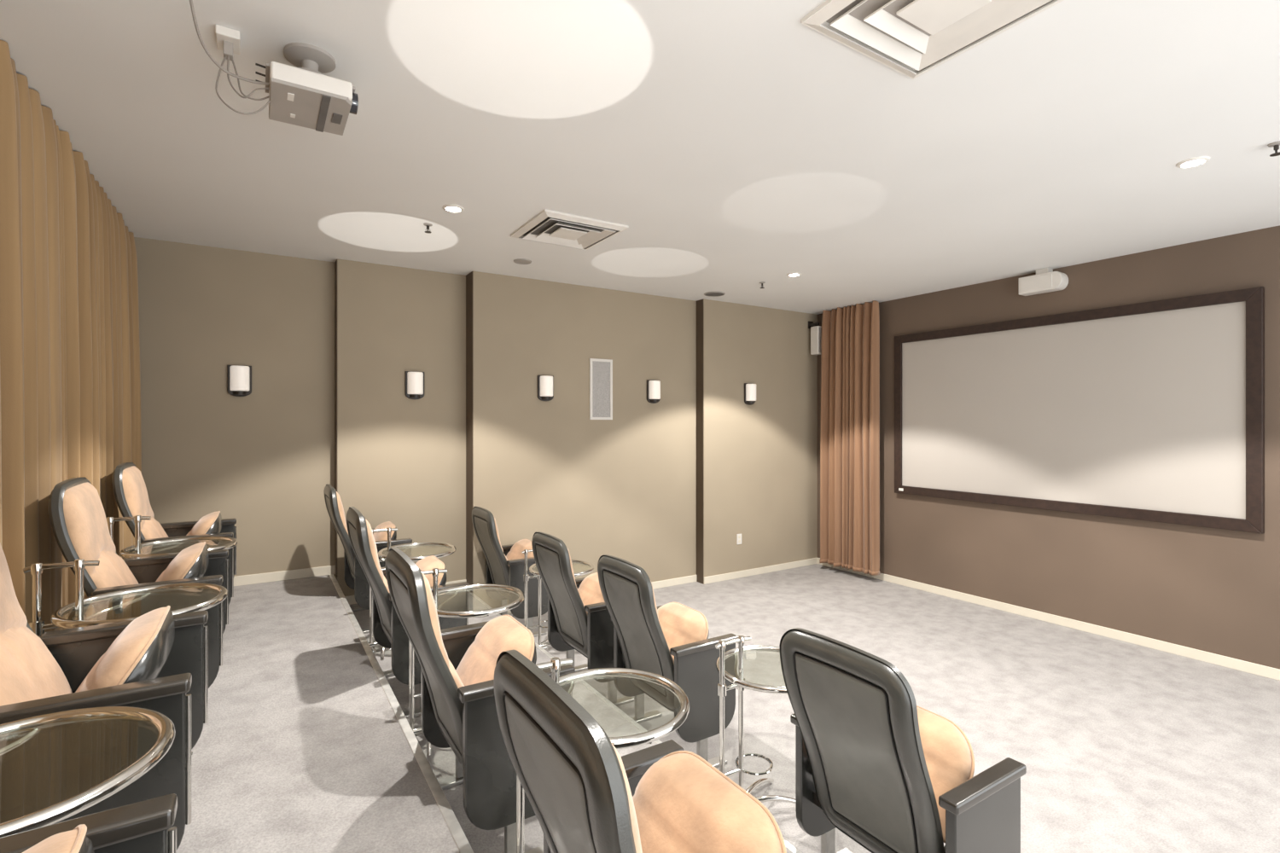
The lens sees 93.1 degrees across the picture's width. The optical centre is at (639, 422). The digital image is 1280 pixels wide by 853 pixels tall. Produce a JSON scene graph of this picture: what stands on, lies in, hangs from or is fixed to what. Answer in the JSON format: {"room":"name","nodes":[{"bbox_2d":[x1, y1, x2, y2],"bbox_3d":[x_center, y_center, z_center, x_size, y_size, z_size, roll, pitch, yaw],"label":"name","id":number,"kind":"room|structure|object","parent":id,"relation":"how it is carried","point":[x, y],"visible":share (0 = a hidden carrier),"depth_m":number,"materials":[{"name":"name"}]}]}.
{"room":"home theater","nodes":[
{"label":"home theater","id":0,"kind":"room"},
{"bbox_2d":[176,575,459,852],"bbox_3d":[-1.452,1.535,2.010,1.390,0.510,6.450,0,0,-32],"label":"floor","id":1,"kind":"structure","parent":0,"point":[302,747],"depth_m":2.37,"materials":[{"name":"grey carpet"}]},
{"bbox_2d":[0,706,175,837],"bbox_3d":[-1.188,0.872,1.095,0.555,0.816,0.485,0,0,-32],"label":"side table","id":2,"kind":"object","parent":1,"relation":"on","point":[164,726],"visible":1,"depth_m":1.20,"materials":[{"name":"silver metal"}]},
{"bbox_2d":[0,793,177,852],"bbox_3d":[-0.848,0.756,0.618,0.546,1.048,0.662,0,0,-32],"label":"seat","id":3,"kind":"object","parent":1,"relation":"on","point":[142,827],"visible":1,"depth_m":0.96,"materials":[{"name":"leather"}]},
{"bbox_2d":[22,829,78,852],"bbox_3d":[-0.790,0.703,0.654,0.240,0.302,0.496,0,0,-32],"label":"seat cushion","id":4,"kind":"object","parent":3,"relation":"on","point":[65,842],"depth_m":0.80,"materials":[{"name":"beige fabric"}]},
{"bbox_2d":[0,543,208,850],"bbox_3d":[-1.512,0.756,1.624,0.546,1.048,0.662,0,0,-32],"label":"seat","id":5,"kind":"object","parent":1,"relation":"on","point":[157,660],"visible":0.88,"depth_m":1.49,"materials":[{"name":"leather"}]},
{"bbox_2d":[0,543,72,706],"bbox_3d":[-1.627,0.604,1.551,0.246,0.713,0.523,0,0,-32],"label":"cushion","id":6,"kind":"object","parent":5,"relation":"on","point":[29,672],"depth_m":1.62,"materials":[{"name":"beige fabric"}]},
{"bbox_2d":[75,607,166,692],"bbox_3d":[-1.454,0.703,1.660,0.240,0.302,0.496,0,0,-32],"label":"seat cushion","id":7,"kind":"object","parent":5,"relation":"on","point":[138,654],"depth_m":1.56,"materials":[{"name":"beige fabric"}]},
{"bbox_2d":[23,558,227,756],"bbox_3d":[-1.783,0.872,2.133,0.555,0.816,0.485,0,0,-32],"label":"side table","id":8,"kind":"object","parent":1,"relation":"on","point":[37,625],"visible":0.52,"depth_m":2.05,"materials":[{"name":"silver metal"}]},
{"bbox_2d":[48,477,228,688],"bbox_3d":[-2.108,0.756,2.607,0.546,1.048,0.662,0,0,-32],"label":"seat","id":9,"kind":"object","parent":1,"relation":"on","point":[78,523],"visible":0.62,"depth_m":2.45,"materials":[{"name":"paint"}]},
{"bbox_2d":[63,482,138,588],"bbox_3d":[-2.224,0.604,2.534,0.246,0.713,0.523,0,0,-32],"label":"cushion","id":10,"kind":"object","parent":9,"relation":"on","point":[86,535],"depth_m":2.40,"materials":[{"name":"beige fabric"}]},
{"bbox_2d":[155,542,203,581],"bbox_3d":[-2.051,0.703,2.643,0.240,0.302,0.496,0,0,-32],"label":"seat cushion","id":11,"kind":"object","parent":9,"relation":"on","point":[189,563],"depth_m":2.54,"materials":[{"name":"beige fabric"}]},
{"bbox_2d":[106,515,238,559],"bbox_3d":[-2.392,0.872,3.108,0.555,0.816,0.485,0,0,-32],"label":"side table","id":12,"kind":"object","parent":1,"relation":"on","point":[125,554],"visible":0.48,"depth_m":3.06,"materials":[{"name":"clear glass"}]},
{"bbox_2d":[111,462,236,605],"bbox_3d":[-2.718,0.756,3.582,0.546,1.048,0.662,0,0,-32],"label":"seat","id":13,"kind":"object","parent":1,"relation":"on","point":[129,486],"visible":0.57,"depth_m":3.43,"materials":[{"name":"black leather"}]},
{"bbox_2d":[122,465,168,539],"bbox_3d":[-2.833,0.604,3.509,0.246,0.713,0.523,0,0,-32],"label":"cushion","id":14,"kind":"object","parent":13,"relation":"on","point":[135,497],"depth_m":3.35,"materials":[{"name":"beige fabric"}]},
{"bbox_2d":[186,512,218,535],"bbox_3d":[-2.661,0.703,3.618,0.240,0.302,0.496,0,0,-32],"label":"seat cushion","id":15,"kind":"object","parent":13,"relation":"on","point":[208,524],"depth_m":3.52,"materials":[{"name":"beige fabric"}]},
{"bbox_2d":[329,574,473,852],"bbox_3d":[-0.875,1.293,2.374,0.034,0.034,6.450,0,0,-32],"label":"trim","id":16,"kind":"structure","parent":1,"relation":"attached to","point":[453,825],"depth_m":2.40,"materials":[{"name":"metal"}]},
{"bbox_2d":[133,237,817,608],"bbox_3d":[-0.816,0.210,6.071,7.100,3.220,0.660,0,0,-32],"label":"wall","id":17,"kind":"structure","parent":0,"point":[666,488],"depth_m":5.49,"materials":[{"name":"beige paint"}]},
{"bbox_2d":[227,365,251,396],"bbox_3d":[-3.115,-0.323,4.722,0.160,0.245,0.088,0,0,-32],"label":"wall sconce","id":18,"kind":"object","parent":17,"relation":"attached to","point":[239,376],"visible":1,"depth_m":4.70,"materials":[{"name":"glass"}]},
{"bbox_2d":[405,371,424,399],"bbox_3d":[-1.959,-0.323,5.298,0.160,0.245,0.088,0,0,-32],"label":"wall sconce","id":19,"kind":"object","parent":17,"relation":"attached to","point":[414,381],"visible":1,"depth_m":5.27,"materials":[{"name":"glass"}]},
{"bbox_2d":[233,558,817,614],"bbox_3d":[-0.737,1.488,5.928,6.785,0.565,0.251,0,0,-27],"label":"baseboard","id":20,"kind":"structure","parent":17,"relation":"attached to","point":[322,571],"depth_m":5.57,"materials":[{"name":"beige wood"}]},
{"bbox_2d":[537,375,553,401],"bbox_3d":[-0.880,-0.323,5.742,0.160,0.245,0.088,0,0,-32],"label":"wall sconce","id":21,"kind":"object","parent":17,"relation":"attached to","point":[545,383],"visible":1,"depth_m":5.71,"materials":[{"name":"glass"}]},
{"bbox_2d":[589,358,612,419],"bbox_3d":[-0.390,-0.330,6.095,0.256,0.610,0.014,0,0,-32],"label":"wall speaker","id":22,"kind":"object","parent":17,"relation":"in","point":[601,370],"visible":1,"depth_m":6.09,"materials":[{"name":"grey fabric"}]},
{"bbox_2d":[646,379,660,403],"bbox_3d":[0.160,-0.323,6.399,0.160,0.245,0.088,0,0,-32],"label":"wall sconce","id":23,"kind":"object","parent":17,"relation":"attached to","point":[653,386],"visible":1,"depth_m":6.37,"materials":[{"name":"glass"}]},
{"bbox_2d":[736,534,741,544],"bbox_3d":[1.131,1.330,6.903,0.072,0.116,0.010,0,0,-32],"label":"wall outlet","id":24,"kind":"object","parent":17,"relation":"attached to","point":[738,536],"visible":1,"depth_m":6.89,"materials":[{"name":"white plastic"}]},
{"bbox_2d":[744,383,756,405],"bbox_3d":[1.278,-0.323,6.950,0.160,0.245,0.088,0,0,-32],"label":"wall sconce","id":25,"kind":"object","parent":17,"relation":"attached to","point":[749,389],"visible":1,"depth_m":6.92,"materials":[{"name":"glass"}]},
{"bbox_2d":[808,320,821,354],"bbox_3d":[2.157,-1.040,7.451,0.110,0.420,0.179,0,0,-32],"label":"speaker","id":26,"kind":"object","parent":17,"relation":"attached to","point":[816,332],"visible":0.87,"depth_m":7.38},
{"bbox_2d":[818,327,821,352],"bbox_3d":[2.203,-1.000,7.377,0.090,0.300,0.005,0,0,-32],"label":"grille","id":27,"kind":"object","parent":26,"relation":"attached to","point":[819,328],"depth_m":7.36,"materials":[{"name":"white plastic"}]},
{"bbox_2d":[349,590,792,852],"bbox_3d":[-0.394,1.655,2.601,1.130,0.270,6.320,0,0,-32],"label":"floor","id":28,"kind":"structure","parent":0,"point":[442,761],"depth_m":2.96,"materials":[{"name":"grey carpet"}]},
{"bbox_2d":[323,484,412,634],"bbox_3d":[-2.107,0.996,4.666,0.546,1.048,0.662,0,0,-32],"label":"seat","id":29,"kind":"object","parent":28,"relation":"on","point":[354,576],"visible":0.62,"depth_m":4.39,"materials":[{"name":"leather"}]},
{"bbox_2d":[336,491,348,534],"bbox_3d":[-2.222,0.844,4.593,0.246,0.713,0.523,0,0,-32],"label":"cushion","id":30,"kind":"object","parent":29,"relation":"on","point":[341,528],"depth_m":4.35,"materials":[{"name":"beige fabric"}]},
{"bbox_2d":[373,521,394,541],"bbox_3d":[-2.050,0.943,4.702,0.240,0.302,0.496,0,0,-32],"label":"seat cushion","id":31,"kind":"object","parent":29,"relation":"on","point":[381,536],"depth_m":4.63,"materials":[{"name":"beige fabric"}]},
{"bbox_2d":[345,506,468,719],"bbox_3d":[-1.325,0.996,3.409,0.546,1.048,0.662,0,0,-32],"label":"seat","id":32,"kind":"object","parent":28,"relation":"on","point":[388,631],"visible":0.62,"depth_m":3.17,"materials":[{"name":"leather"}]},
{"bbox_2d":[365,518,389,593],"bbox_3d":[-1.441,0.844,3.336,0.246,0.713,0.523,0,0,-32],"label":"cushion","id":33,"kind":"object","parent":32,"relation":"on","point":[375,576],"depth_m":3.10,"materials":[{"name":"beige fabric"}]},
{"bbox_2d":[415,556,442,587],"bbox_3d":[-1.268,0.943,3.445,0.240,0.302,0.496,0,0,-32],"label":"seat cushion","id":34,"kind":"object","parent":32,"relation":"on","point":[428,563],"depth_m":3.42,"materials":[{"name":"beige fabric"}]},
{"bbox_2d":[368,527,456,658],"bbox_3d":[-1.555,1.112,4.139,0.580,0.816,0.507,0,0,-32],"label":"side table","id":35,"kind":"object","parent":28,"relation":"on","point":[373,643],"visible":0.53,"depth_m":4.03,"materials":[{"name":"silver metal"}]},
{"bbox_2d":[408,568,524,756],"bbox_3d":[-0.862,1.112,3.003,0.580,0.816,0.507,0,0,-32],"label":"side table","id":36,"kind":"object","parent":28,"relation":"on","point":[481,613],"visible":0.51,"depth_m":2.87,"materials":[{"name":"silver metal"}]},
{"bbox_2d":[384,547,575,852],"bbox_3d":[-0.635,0.996,2.295,0.546,1.048,0.662,0,0,-32],"label":"seat","id":37,"kind":"object","parent":28,"relation":"on","point":[458,710],"visible":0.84,"depth_m":2.05,"materials":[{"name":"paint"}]},
{"bbox_2d":[421,572,464,687],"bbox_3d":[-0.750,0.844,2.223,0.246,0.713,0.523,0,0,-32],"label":"cushion","id":38,"kind":"object","parent":37,"relation":"on","point":[438,671],"depth_m":1.99,"materials":[{"name":"beige fabric"}]},
{"bbox_2d":[455,616,532,686],"bbox_3d":[-0.578,0.943,2.332,0.240,0.302,0.496,0,0,-32],"label":"seat cushion","id":39,"kind":"object","parent":37,"relation":"on","point":[501,634],"depth_m":2.32,"materials":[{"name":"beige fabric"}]},
{"bbox_2d":[516,657,689,852],"bbox_3d":[-0.129,1.112,1.888,0.580,0.816,0.507,0,0,-32],"label":"side table","id":40,"kind":"object","parent":28,"relation":"on","point":[645,738],"visible":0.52,"depth_m":1.80,"materials":[{"name":"silver metal"}]},
{"bbox_2d":[470,593,801,852],"bbox_3d":[0.130,1.530,2.813,0.026,0.025,6.120,0,0,-32],"label":"trim","id":41,"kind":"structure","parent":28,"relation":"attached to","point":[788,846],"depth_m":3.25,"materials":[{"name":"metal"}]},
{"bbox_2d":[493,649,786,852],"bbox_3d":[0.035,0.996,1.252,0.546,1.048,0.662,0,0,-32],"label":"seat","id":42,"kind":"object","parent":28,"relation":"on","point":[584,797],"visible":1,"depth_m":1.21,"materials":[{"name":"leather"}]},
{"bbox_2d":[610,742,642,852],"bbox_3d":[-0.080,0.844,1.179,0.246,0.713,0.523,0,0,-32],"label":"cushion","id":43,"kind":"object","parent":42,"relation":"on","point":[625,831],"depth_m":0.91,"materials":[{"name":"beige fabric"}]},
{"bbox_2d":[632,753,782,852],"bbox_3d":[0.092,0.943,1.288,0.240,0.302,0.496,0,0,-32],"label":"seat cushion","id":44,"kind":"object","parent":42,"relation":"on","point":[683,804],"depth_m":1.30,"materials":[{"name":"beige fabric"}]},
{"bbox_2d":[0,0,1279,314],"bbox_3d":[0.782,-1.400,3.538,7.100,0.100,6.650,0,0,-32],"label":"ceiling","id":45,"kind":"structure","parent":0,"point":[739,145],"depth_m":2.82,"materials":[{"name":"paint"}]},
{"bbox_2d":[0,39,142,635],"bbox_3d":[-1.947,-0.045,1.686,0.123,2.610,6.387,0,0,-32],"label":"curtain","id":46,"kind":"object","parent":45,"relation":"hanging from","point":[70,375],"visible":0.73,"depth_m":2.59,"materials":[{"name":"brown fabric"}]},
{"bbox_2d":[215,24,240,60],"bbox_3d":[-1.438,-1.312,2.120,0.070,0.075,0.110,0,0,-32],"label":"outlet","id":47,"kind":"object","parent":45,"relation":"attached to","point":[228,40],"visible":0.97,"depth_m":2.10,"materials":[{"name":"white plastic"}]},
{"bbox_2d":[215,56,270,115],"bbox_3d":[-1.382,-1.183,2.132,0.181,0.225,0.046,0,0,-32],"label":"cable","id":48,"kind":"object","parent":47,"relation":"hanging from","point":[224,57],"visible":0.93,"depth_m":2.10,"materials":[{"name":"grey plastic"}]},
{"bbox_2d":[226,55,269,98],"bbox_3d":[-1.368,-1.204,2.120,0.139,0.153,0.023,0,0,-14],"label":"cable","id":49,"kind":"object","parent":47,"relation":"hanging from","point":[228,56],"visible":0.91,"depth_m":2.11,"materials":[{"name":"grey plastic"}]},
{"bbox_2d":[231,59,269,100],"bbox_3d":[-1.391,-1.218,2.172,0.122,0.125,0.015,0,0,-37],"label":"cable","id":50,"kind":"object","parent":47,"relation":"hanging from","point":[233,62],"visible":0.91,"depth_m":2.15,"materials":[{"name":"grey plastic"}]},
{"bbox_2d":[189,0,269,85],"bbox_3d":[-1.334,-1.252,1.906,0.096,0.196,0.434,0,0,0],"label":"cable","id":51,"kind":"object","parent":45,"relation":"hanging from","point":[190,1],"visible":0.96,"depth_m":1.94,"materials":[{"name":"white plastic"}]},
{"bbox_2d":[255,42,358,135],"bbox_3d":[-1.226,-1.248,2.236,0.322,0.204,0.310,0,0,-32],"label":"ceiling projector","id":52,"kind":"object","parent":45,"relation":"hanging from","point":[302,96],"visible":0.99,"depth_m":2.18,"materials":[{"name":"white plastic"}]},
{"bbox_2d":[315,94,342,132],"bbox_3d":[-1.161,-1.149,2.276,0.075,0.005,0.300,0,0,-32],"label":"vent","id":53,"kind":"object","parent":52,"relation":"attached to","point":[328,107],"depth_m":2.26,"materials":[{"name":"grey plastic"}]},
{"bbox_2d":[423,222,432,233],"bbox_3d":[-1.446,-1.323,4.137,0.060,0.055,0.060,0,0,-32],"label":"sprinkler","id":54,"kind":"object","parent":45,"relation":"attached to","point":[427,224],"visible":1,"depth_m":4.13,"materials":[{"name":"grey metal"}]},
{"bbox_2d":[442,203,464,212],"bbox_3d":[-1.176,-1.344,3.822,0.132,0.012,0.132,0,0,-32],"label":"recessed light","id":55,"kind":"object","parent":45,"relation":"in","point":[452,208],"visible":1,"depth_m":3.80,"materials":[{"name":"white plastic"}]},
{"bbox_2d":[513,258,531,264],"bbox_3d":[-0.982,-1.345,5.080,0.150,0.010,0.150,0,0,-32],"label":"ceiling speaker","id":56,"kind":"object","parent":45,"relation":"attached to","point":[520,261],"visible":1,"depth_m":5.06,"materials":[{"name":"grey plastic"}]},
{"bbox_2d":[510,209,628,250],"bbox_3d":[-0.506,-1.333,4.269,0.620,0.034,0.620,0,0,-32],"label":"ceiling vent","id":57,"kind":"object","parent":45,"relation":"in","point":[550,227],"visible":1,"depth_m":4.21,"materials":[{"name":"white plastic"}]},
{"bbox_2d":[704,291,725,296],"bbox_3d":[0.782,-1.345,6.370,0.220,0.010,0.220,0,0,-32],"label":"ceiling vent","id":58,"kind":"object","parent":45,"relation":"in","point":[708,293],"visible":1,"depth_m":6.34,"materials":[{"name":"grey plastic"}]},
{"bbox_2d":[786,272,801,276],"bbox_3d":[1.404,-1.344,5.533,0.132,0.012,0.132,0,0,-32],"label":"recessed light","id":59,"kind":"object","parent":45,"relation":"in","point":[794,274],"visible":1,"depth_m":5.50,"materials":[{"name":"white plastic"}]},
{"bbox_2d":[819,300,879,575],"bbox_3d":[2.393,0.170,7.020,0.163,3.038,0.804,0,0,-32],"label":"curtain","id":60,"kind":"object","parent":45,"relation":"hanging from","point":[850,349],"visible":1,"depth_m":6.96,"materials":[{"name":"orange fabric"}]},
{"bbox_2d":[801,0,1064,79],"bbox_3d":[0.967,-1.333,1.934,0.620,0.034,0.620,0,0,-32],"label":"ceiling vent","id":61,"kind":"object","parent":45,"relation":"in","point":[912,38],"visible":1,"depth_m":2.03,"materials":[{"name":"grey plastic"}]},
{"bbox_2d":[1175,156,1210,168],"bbox_3d":[2.865,-1.344,3.143,0.132,0.012,0.132,0,0,-32],"label":"recessed light","id":62,"kind":"object","parent":45,"relation":"in","point":[1195,161],"visible":1,"depth_m":3.13,"materials":[{"name":"white plastic"}]},
{"bbox_2d":[1267,140,1279,157],"bbox_3d":[3.078,-1.323,2.936,0.060,0.055,0.060,0,0,-32],"label":"sprinkler","id":63,"kind":"object","parent":45,"relation":"attached to","point":[1276,145],"visible":1,"depth_m":2.93,"materials":[{"name":"grey metal"}]},
{"bbox_2d":[512,564,1279,852],"bbox_3d":[0.782,1.830,3.538,7.100,0.120,6.650,0,0,-32],"label":"floor","id":64,"kind":"structure","parent":0,"point":[1123,747],"depth_m":3.70,"materials":[{"name":"grey carpet"}]},
{"bbox_2d":[471,506,547,637],"bbox_3d":[-1.116,1.246,5.232,0.546,1.048,0.662,0,0,-32],"label":"seat","id":65,"kind":"object","parent":64,"relation":"on","point":[504,564],"visible":0.84,"depth_m":5.04,"materials":[{"name":"leather"}]},
{"bbox_2d":[493,516,509,566],"bbox_3d":[-1.231,1.093,5.159,0.246,0.713,0.523,0,0,-32],"label":"cushion","id":66,"kind":"object","parent":65,"relation":"on","point":[499,558],"depth_m":4.93,"materials":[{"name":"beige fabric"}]},
{"bbox_2d":[506,539,533,560],"bbox_3d":[-1.059,1.193,5.268,0.240,0.302,0.496,0,0,-32],"label":"seat cushion","id":67,"kind":"object","parent":65,"relation":"on","point":[515,551],"depth_m":5.28,"materials":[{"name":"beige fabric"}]},
{"bbox_2d":[521,549,594,650],"bbox_3d":[-0.639,1.362,4.693,0.580,0.816,0.507,0,0,-32],"label":"side table","id":68,"kind":"object","parent":64,"relation":"on","point":[544,644],"visible":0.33,"depth_m":4.60,"materials":[{"name":"silver metal"}]},
{"bbox_2d":[531,531,634,706],"bbox_3d":[-0.375,1.246,4.020,0.546,1.048,0.662,0,0,-32],"label":"seat","id":69,"kind":"object","parent":64,"relation":"on","point":[579,619],"visible":0.77,"depth_m":3.84,"materials":[{"name":"leather"}]},
{"bbox_2d":[567,549,587,613],"bbox_3d":[-0.491,1.093,3.947,0.246,0.713,0.523,0,0,-32],"label":"cushion","id":70,"kind":"object","parent":69,"relation":"on","point":[575,604],"depth_m":3.71,"materials":[{"name":"beige fabric"}]},
{"bbox_2d":[577,572,604,605],"bbox_3d":[-0.318,1.193,4.056,0.240,0.302,0.496,0,0,-32],"label":"seat cushion","id":71,"kind":"object","parent":69,"relation":"on","point":[590,591],"depth_m":4.07,"materials":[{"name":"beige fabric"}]},
{"bbox_2d":[597,554,738,767],"bbox_3d":[0.115,1.246,3.318,0.546,1.048,0.662,0,0,-32],"label":"seat","id":72,"kind":"object","parent":64,"relation":"on","point":[670,641],"visible":0.88,"depth_m":3.15,"materials":[{"name":"leather"}]},
{"bbox_2d":[650,580,674,664],"bbox_3d":[-0.001,1.093,3.245,0.246,0.713,0.523,0,0,-32],"label":"cushion","id":73,"kind":"object","parent":72,"relation":"on","point":[660,649],"depth_m":3.02,"materials":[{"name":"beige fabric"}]},
{"bbox_2d":[657,602,706,660],"bbox_3d":[0.172,1.193,3.354,0.240,0.302,0.496,0,0,-32],"label":"seat cushion","id":74,"kind":"object","parent":72,"relation":"on","point":[681,625],"depth_m":3.30,"materials":[{"name":"beige fabric"}]},
{"bbox_2d":[715,635,795,803],"bbox_3d":[0.575,1.362,2.787,0.580,0.816,0.507,0,0,-32],"label":"side table","id":75,"kind":"object","parent":64,"relation":"on","point":[738,682],"visible":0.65,"depth_m":2.70,"materials":[{"name":"silver metal"}]},
{"bbox_2d":[779,628,1026,852],"bbox_3d":[0.863,1.246,2.123,0.546,1.048,0.662,0,0,-32],"label":"seat","id":76,"kind":"object","parent":64,"relation":"on","point":[893,774],"visible":1,"depth_m":1.99,"materials":[{"name":"leather"}]},
{"bbox_2d":[916,707,971,843],"bbox_3d":[0.920,1.193,2.159,0.240,0.302,0.496,0,0,-32],"label":"seat cushion","id":77,"kind":"object","parent":76,"relation":"on","point":[947,751],"depth_m":2.03,"materials":[{"name":"beige fabric"}]},
{"bbox_2d":[817,225,1279,669],"bbox_3d":[3.846,0.210,5.176,0.170,3.220,6.150,0,0,-32],"label":"wall","id":78,"kind":"structure","parent":0,"point":[1213,590],"depth_m":4.97,"materials":[{"name":"brown paint"}]},
{"bbox_2d":[1018,267,1068,296],"bbox_3d":[3.554,-1.250,5.352,0.136,0.200,0.350,0,0,-32],"label":"wall speaker","id":79,"kind":"object","parent":78,"relation":"attached to","point":[1046,280],"visible":1,"depth_m":5.31,"materials":[{"name":"white plastic"}]},
{"bbox_2d":[1020,273,1052,292],"bbox_3d":[3.485,-1.225,5.341,0.007,0.114,0.255,0,0,-32],"label":"grille","id":80,"kind":"object","parent":79,"relation":"attached to","point":[1040,282],"depth_m":5.33,"materials":[{"name":"white plastic"}]},
{"bbox_2d":[817,558,1279,680],"bbox_3d":[3.816,1.732,5.055,0.014,0.075,5.978,0,0,-32],"label":"baseboard","id":81,"kind":"structure","parent":78,"relation":"attached to","point":[1270,672],"depth_m":5.07,"materials":[{"name":"beige wood"}]},
{"bbox_2d":[894,286,1264,533],"bbox_3d":[3.558,-0.085,5.419,0.059,1.710,2.870,0,0,-32],"label":"projection screen","id":82,"kind":"object","parent":78,"relation":"attached to","point":[1152,410],"visible":1,"depth_m":5.03,"materials":[{"name":"fabric"}]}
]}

